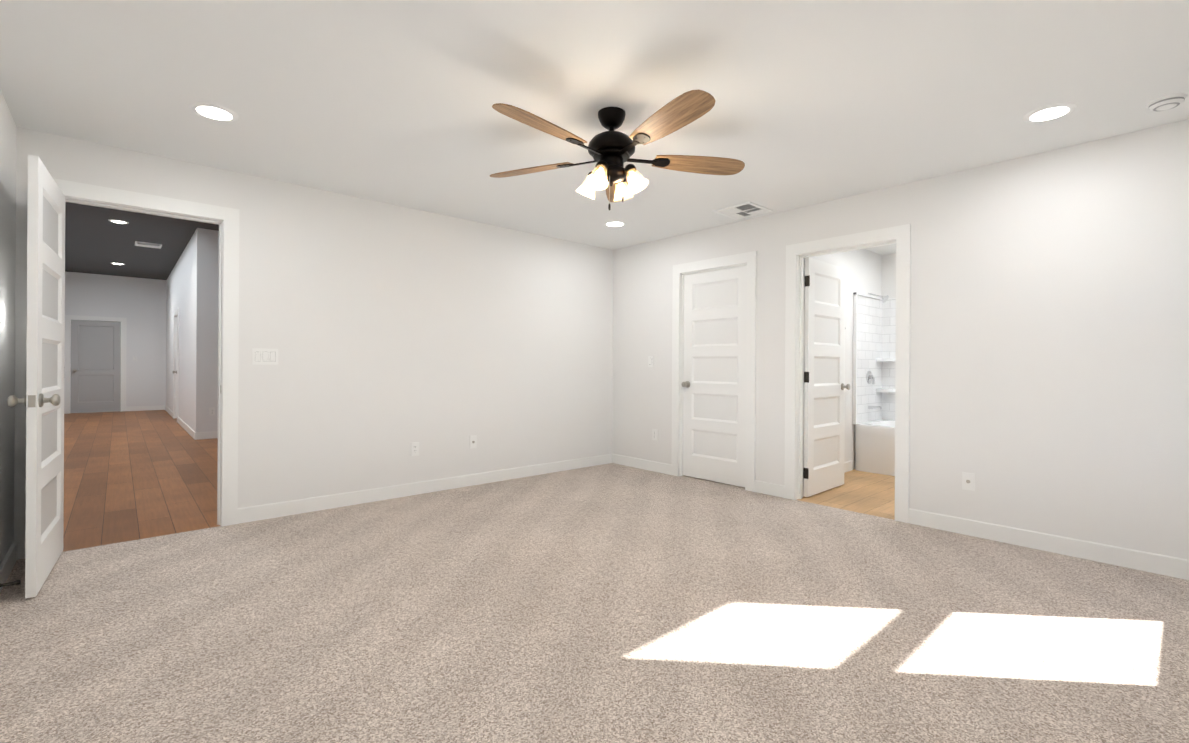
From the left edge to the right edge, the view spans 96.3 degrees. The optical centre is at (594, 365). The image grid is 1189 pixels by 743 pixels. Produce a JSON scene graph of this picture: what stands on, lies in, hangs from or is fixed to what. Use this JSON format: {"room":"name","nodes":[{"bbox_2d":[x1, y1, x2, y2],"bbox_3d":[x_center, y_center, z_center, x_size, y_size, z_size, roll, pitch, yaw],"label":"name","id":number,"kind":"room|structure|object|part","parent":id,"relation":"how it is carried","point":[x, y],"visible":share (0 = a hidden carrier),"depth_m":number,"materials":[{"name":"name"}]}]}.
{"room":"bedroom","nodes":[
{"label":"bedroom","id":0,"kind":"room"},
{"bbox_2d":[0,89,15,563],"bbox_3d":[-1.607,-0.116,1.057,0.120,2.440,5.100,0,0,-42],"label":"wall","id":1,"kind":"structure","parent":0,"point":[7,253],"depth_m":2.78,"materials":[{"name":"white paint"}]},
{"bbox_2d":[0,540,25,591],"bbox_3d":[-1.598,1.052,1.152,0.030,0.104,4.980,0,0,-42],"label":"baseboard","id":2,"kind":"structure","parent":1,"relation":"attached to","point":[16,552],"depth_m":2.84,"materials":[{"name":"white paint"}]},
{"bbox_2d":[0,580,20,586],"bbox_3d":[-2.778,1.036,2.525,0.075,0.032,0.032,0,0,-42],"label":"spring door stop","id":3,"kind":"object","parent":2,"relation":"attached to","point":[17,582],"visible":1,"depth_m":2.53,"materials":[{"name":"grey metal"}]},
{"bbox_2d":[65,271,165,406],"bbox_3d":[-10.079,-0.490,12.838,4.190,3.080,0.120,0,0,-42],"label":"wall","id":4,"kind":"structure","parent":0,"point":[139,304],"depth_m":12.29,"materials":[{"name":"white paint"}]},
{"bbox_2d":[70,320,120,412],"bbox_3d":[-11.130,0.018,11.886,0.816,2.031,0.180,0,0,-42],"label":"entry door","id":5,"kind":"structure","parent":4,"relation":"in","point":[95,366],"depth_m":11.87,"materials":[{"name":"grey paint"}]},
{"bbox_2d":[64,315,126,413],"bbox_3d":[-11.130,-0.026,11.887,1.008,2.139,0.138,0,0,-42],"label":"door frame","id":6,"kind":"structure","parent":4,"relation":"attached to","point":[123,321],"depth_m":11.68,"materials":[{"name":"white paint"}]},
{"bbox_2d":[126,405,163,410],"bbox_3d":[-10.470,0.996,12.406,0.676,0.104,0.014,0,0,-42],"label":"baseboard","id":7,"kind":"structure","parent":4,"relation":"attached to","point":[134,408],"depth_m":12.39,"materials":[{"name":"white paint"}]},
{"bbox_2d":[63,410,219,551],"bbox_3d":[-6.147,1.135,8.435,4.190,0.120,11.940,0,0,-42],"label":"floor","id":8,"kind":"structure","parent":0,"point":[132,475],"depth_m":5.11,"materials":[{"name":"brown wood"}]},
{"bbox_2d":[65,202,218,279],"bbox_3d":[-6.127,-2.065,8.434,4.190,0.120,11.940,0,0,-42],"label":"ceiling","id":9,"kind":"structure","parent":0,"point":[97,241],"depth_m":8.58,"materials":[{"name":"grey paint"}]},
{"bbox_2d":[109,219,128,223],"bbox_3d":[-6.633,-2.005,7.418,0.216,0.006,0.216,0,0,-42],"label":"recessed light","id":10,"kind":"object","parent":9,"relation":"in","point":[118,221],"visible":0.98,"depth_m":7.40,"materials":[{"name":"white plastic"}]},
{"bbox_2d":[135,241,161,248],"bbox_3d":[-7.438,-2.009,8.872,0.340,0.008,0.400,0,0,-42],"label":"ceiling vent","id":11,"kind":"object","parent":9,"relation":"in","point":[150,245],"visible":1,"depth_m":8.83,"materials":[{"name":"white plastic"}]},
{"bbox_2d":[166,228,206,431],"bbox_3d":[-7.946,-0.476,10.238,0.120,3.080,6.600,0,0,-42],"label":"wall","id":12,"kind":"structure","parent":0,"point":[186,287],"depth_m":8.38,"materials":[{"name":"white paint"}]},
{"bbox_2d":[164,405,172,416],"bbox_3d":[-9.344,1.003,11.689,0.014,0.104,2.586,0,0,-42],"label":"baseboard","id":13,"kind":"structure","parent":12,"relation":"attached to","point":[166,408],"depth_m":11.74,"materials":[{"name":"white paint"}]},
{"bbox_2d":[173,308,178,418],"bbox_3d":[-8.095,-0.007,10.388,0.138,2.139,1.008,0,0,-42],"label":"door frame","id":14,"kind":"structure","parent":12,"relation":"attached to","point":[176,311],"depth_m":10.66,"materials":[{"name":"white paint"}]},
{"bbox_2d":[177,417,196,439],"bbox_3d":[-6.801,1.019,8.849,0.014,0.104,3.020,0,0,-42],"label":"baseboard","id":15,"kind":"structure","parent":12,"relation":"attached to","point":[193,434],"depth_m":8.41,"materials":[{"name":"white paint"}]},
{"bbox_2d":[206,229,218,431],"bbox_3d":[-4.973,-0.458,8.551,2.060,3.080,0.120,0,0,-42],"label":"wall","id":16,"kind":"structure","parent":0,"point":[212,323],"depth_m":7.87,"materials":[{"name":"white paint"}]},
{"bbox_2d":[197,431,217,439],"bbox_3d":[-4.989,1.030,8.455,2.160,0.104,0.014,0,0,-42],"label":"baseboard","id":17,"kind":"structure","parent":16,"relation":"attached to","point":[213,434],"depth_m":7.82,"materials":[{"name":"white paint"}]},
{"bbox_2d":[209,407,214,414],"bbox_3d":[-5.651,0.678,7.865,0.070,0.115,0.008,0,0,-42],"label":"electrical outlet","id":18,"kind":"object","parent":16,"relation":"attached to","point":[211,411],"visible":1,"depth_m":7.86,"materials":[{"name":"white plastic"}]},
{"bbox_2d":[14,126,612,540],"bbox_3d":[-1.233,-0.495,4.892,6.770,3.200,0.120,0,0,-42],"label":"wall","id":19,"kind":"structure","parent":0,"point":[391,333],"depth_m":4.35,"materials":[{"name":"white paint"}]},
{"bbox_2d":[7,155,64,598],"bbox_3d":[-2.884,0.050,2.807,0.175,2.071,0.805,0,0,-38],"label":"bedroom door","id":20,"kind":"structure","parent":19,"relation":"in","point":[43,400],"depth_m":2.67,"materials":[{"name":"white paint"}]},
{"bbox_3d":[-2.665,0.167,2.529,0.175,0.066,0.096,0,0,-38],"label":"knob","id":21,"kind":"part","parent":20,"relation":"part of","materials":[{"name":"silver metal"}]},
{"bbox_2d":[53,178,238,526],"bbox_3d":[-2.881,0.006,3.408,0.988,2.179,0.138,0,0,-42],"label":"door frame","id":22,"kind":"structure","parent":19,"relation":"attached to","point":[229,217],"depth_m":3.64,"materials":[{"name":"white paint"}]},
{"bbox_2d":[252,348,277,364],"bbox_3d":[-2.353,-0.064,3.804,0.162,0.115,0.010,0,0,-42],"label":"bedroom light switch","id":23,"kind":"object","parent":19,"relation":"attached to","point":[261,356],"visible":1,"depth_m":3.80,"materials":[{"name":"white plastic"}]},
{"bbox_2d":[411,442,418,455],"bbox_3d":[-1.532,0.714,4.545,0.070,0.115,0.008,0,0,-42],"label":"electrical outlet","id":24,"kind":"object","parent":19,"relation":"attached to","point":[414,448],"visible":1,"depth_m":4.54,"materials":[{"name":"white plastic"}]},
{"bbox_2d":[238,454,611,523],"bbox_3d":[-1.137,1.054,4.897,3.606,0.104,0.014,0,0,-42],"label":"baseboard","id":25,"kind":"structure","parent":19,"relation":"attached to","point":[280,509],"depth_m":4.46,"materials":[{"name":"white paint"}]},
{"bbox_2d":[470,435,476,448],"bbox_3d":[-1.117,0.706,4.912,0.070,0.115,0.016,0,0,-42],"label":"electrical outlet","id":26,"kind":"object","parent":19,"relation":"attached to","point":[473,441],"visible":1,"depth_m":4.91,"materials":[{"name":"white plastic"}]},
{"bbox_2d":[0,463,1188,742],"bbox_3d":[0.640,1.177,3.156,6.280,0.120,5.220,0,0,-42],"label":"floor","id":27,"kind":"structure","parent":0,"point":[610,603],"depth_m":2.24,"materials":[{"name":"beige carpet"}]},
{"bbox_2d":[0,0,1188,254],"bbox_3d":[1.113,-1.380,3.485,7.400,0.120,5.100,0,0,-42],"label":"ceiling","id":28,"kind":"structure","parent":0,"point":[396,100],"depth_m":2.54,"materials":[{"name":"white paint"}]},
{"bbox_2d":[189,102,238,121],"bbox_3d":[-2.008,-1.336,2.811,0.216,0.006,0.216,0,0,-42],"label":"recessed light","id":29,"kind":"object","parent":28,"relation":"attached to","point":[214,111],"visible":1,"depth_m":2.79,"materials":[{"name":"white plastic"}]},
{"bbox_2d":[604,220,626,226],"bbox_3d":[0.193,-1.323,4.970,0.216,0.006,0.216,0,0,-42],"label":"recessed light","id":30,"kind":"object","parent":28,"relation":"attached to","point":[614,223],"visible":1,"depth_m":4.95,"materials":[{"name":"white plastic"}]},
{"bbox_2d":[490,89,744,209],"bbox_3d":[0.071,-1.063,2.753,1.410,0.527,1.431,0,0,-42],"label":"ceiling fan","id":31,"kind":"object","parent":28,"relation":"hanging from","point":[611,151],"visible":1,"depth_m":2.71,"materials":[{"name":"brown wood"}]},
{"bbox_3d":[-0.293,-1.099,2.968,0.667,0.040,0.150,0,0,24],"label":"blade","id":32,"kind":"part","parent":31,"relation":"part of","materials":[{"name":"brown wood"}]},
{"bbox_3d":[-0.191,-1.099,2.487,0.149,0.040,0.667,0,0,42],"label":"blade","id":33,"kind":"part","parent":31,"relation":"part of","materials":[{"name":"brown wood"}]},
{"bbox_3d":[0.088,-0.954,2.798,0.392,0.124,0.392,0,0,-42],"label":"lamp shade","id":34,"kind":"part","parent":31,"relation":"part of","materials":[{"name":"white glass"}]},
{"bbox_3d":[0.088,-1.011,2.798,0.269,0.055,0.269,0,0,-42],"label":"arm","id":35,"kind":"part","parent":31,"relation":"part of"},
{"bbox_3d":[0.113,-0.912,2.762,0.092,0.227,0.028,0,0,-42],"label":"cord","id":36,"kind":"part","parent":31,"relation":"part of","materials":[{"name":"silver metal"}]},
{"bbox_3d":[0.133,-1.097,3.214,0.150,0.040,0.667,0,0,6],"label":"blade","id":37,"kind":"part","parent":31,"relation":"part of","materials":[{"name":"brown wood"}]},
{"bbox_3d":[0.298,-1.096,2.435,0.150,0.040,0.667,0,0,-30],"label":"blade","id":38,"kind":"part","parent":31,"relation":"part of","materials":[{"name":"brown wood"}]},
{"bbox_3d":[0.498,-1.095,2.884,0.667,0.040,0.149,0,0,-12],"label":"blade","id":39,"kind":"part","parent":31,"relation":"part of","materials":[{"name":"brown wood"}]},
{"bbox_2d":[713,202,772,219],"bbox_3d":[1.262,-1.315,4.532,0.360,0.008,0.360,0,0,-42],"label":"ceiling vent","id":40,"kind":"object","parent":28,"relation":"in","point":[743,210],"visible":1,"depth_m":4.52,"materials":[{"name":"white plastic"}]},
{"bbox_2d":[1023,103,1076,122],"bbox_3d":[2.362,-1.309,2.764,0.216,0.006,0.216,0,0,-42],"label":"recessed light","id":41,"kind":"object","parent":28,"relation":"attached to","point":[1050,112],"visible":1,"depth_m":2.75,"materials":[{"name":"white plastic"}]},
{"bbox_2d":[1146,93,1187,110],"bbox_3d":[2.825,-1.290,2.629,0.140,0.038,0.140,0,0,-42],"label":"smoke detector","id":42,"kind":"object","parent":28,"relation":"attached to","point":[1167,102],"visible":1,"depth_m":2.60,"materials":[{"name":"white plastic"}]},
{"bbox_2d":[806,249,881,468],"bbox_3d":[2.510,-0.092,5.588,2.500,2.440,0.120,0,0,-42],"label":"wall","id":43,"kind":"structure","parent":0,"point":[863,267],"depth_m":5.75,"materials":[{"name":"white paint"}]},
{"bbox_2d":[844,460,852,472],"bbox_3d":[2.210,1.075,5.237,1.558,0.104,0.014,0,0,-42],"label":"baseboard","id":44,"kind":"structure","parent":43,"relation":"attached to","point":[848,465],"depth_m":5.65,"materials":[{"name":"white paint"}]},
{"bbox_2d":[797,469,894,519],"bbox_3d":[3.432,1.194,4.461,2.620,0.120,3.040,0,0,-42],"label":"floor","id":45,"kind":"structure","parent":0,"point":[868,493],"depth_m":4.61,"materials":[{"name":"beige wood"}]},
{"bbox_2d":[853,292,895,475],"bbox_3d":[3.584,0.156,5.453,0.831,1.958,1.515,0,0,-42],"label":"shower","id":46,"kind":"object","parent":45,"relation":"on","point":[874,345],"visible":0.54,"depth_m":5.96,"materials":[{"name":"white tile"}]},
{"bbox_2d":[881,253,895,297],"bbox_3d":[4.411,-0.080,5.250,0.120,2.440,2.920,0,0,-42],"label":"wall","id":47,"kind":"structure","parent":0,"point":[889,275],"depth_m":6.23,"materials":[{"name":"white paint"}]},
{"bbox_2d":[612,119,1188,559],"bbox_3d":[1.954,-0.095,4.245,0.120,2.440,5.100,0,0,-42],"label":"wall","id":48,"kind":"structure","parent":0,"point":[1050,347],"depth_m":3.33,"materials":[{"name":"white paint"}]},
{"bbox_2d":[612,454,670,474],"bbox_3d":[0.505,1.064,5.756,0.014,0.104,0.864,0,0,-42],"label":"baseboard","id":49,"kind":"structure","parent":48,"relation":"attached to","point":[649,465],"depth_m":5.73,"materials":[{"name":"white paint"}]},
{"bbox_2d":[648,356,653,366],"bbox_3d":[0.598,-0.043,5.662,0.010,0.115,0.070,0,0,-42],"label":"light switch","id":50,"kind":"object","parent":48,"relation":"attached to","point":[650,360],"visible":1,"depth_m":5.66,"materials":[{"name":"white plastic"}]},
{"bbox_2d":[652,429,656,439],"bbox_3d":[0.636,0.731,5.617,0.008,0.115,0.070,0,0,-42],"label":"electrical outlet","id":51,"kind":"object","parent":48,"relation":"attached to","point":[654,434],"visible":1,"depth_m":5.62,"materials":[{"name":"white plastic"}]},
{"bbox_2d":[671,251,756,491],"bbox_3d":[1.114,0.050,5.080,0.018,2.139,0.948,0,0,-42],"label":"door frame","id":52,"kind":"structure","parent":48,"relation":"attached to","point":[749,259],"depth_m":4.79,"materials":[{"name":"white paint"}]},
{"bbox_2d":[682,266,746,486],"bbox_3d":[1.159,0.095,5.122,0.175,2.031,0.756,0,0,-42],"label":"closet door","id":53,"kind":"structure","parent":48,"relation":"in","point":[714,408],"depth_m":5.11,"materials":[{"name":"white paint"}]},
{"bbox_3d":[0.938,0.189,5.367,0.175,0.066,0.096,0,0,-42],"label":"knob","id":54,"kind":"part","parent":53,"relation":"part of","materials":[{"name":"silver metal"}]},
{"bbox_2d":[754,480,783,497],"bbox_3d":[1.521,1.070,4.621,0.014,0.104,0.287,0,0,-42],"label":"baseboard","id":55,"kind":"structure","parent":48,"relation":"attached to","point":[762,487],"depth_m":4.61,"materials":[{"name":"white paint"}]},
{"bbox_2d":[803,257,850,496],"bbox_3d":[2.071,0.100,4.771,0.766,2.031,0.175,0,0,-43],"label":"bathroom door","id":56,"kind":"structure","parent":48,"relation":"in","point":[824,380],"depth_m":4.73,"materials":[{"name":"white paint"}]},
{"bbox_3d":[2.316,0.197,4.998,0.096,0.066,0.175,0,0,-43],"label":"knob","id":57,"kind":"part","parent":56,"relation":"part of","materials":[{"name":"silver metal"}]},
{"bbox_2d":[784,224,910,522],"bbox_3d":[1.989,0.056,4.205,0.156,2.139,0.949,0,0,-42],"label":"door frame","id":58,"kind":"structure","parent":48,"relation":"attached to","point":[901,234],"depth_m":4.21,"materials":[{"name":"white paint"}]},
{"bbox_2d":[962,472,974,490],"bbox_3d":[2.487,0.772,3.542,0.016,0.115,0.070,0,0,-42],"label":"outlet","id":59,"kind":"object","parent":48,"relation":"attached to","point":[968,481],"visible":1,"depth_m":3.54,"materials":[{"name":"white plastic"}]},
{"bbox_2d":[908,508,1188,579],"bbox_3d":[2.874,1.079,3.110,0.014,0.104,1.872,0,0,-42],"label":"baseboard","id":60,"kind":"structure","parent":48,"relation":"attached to","point":[1175,567],"depth_m":3.19,"materials":[{"name":"white paint"}]}
]}

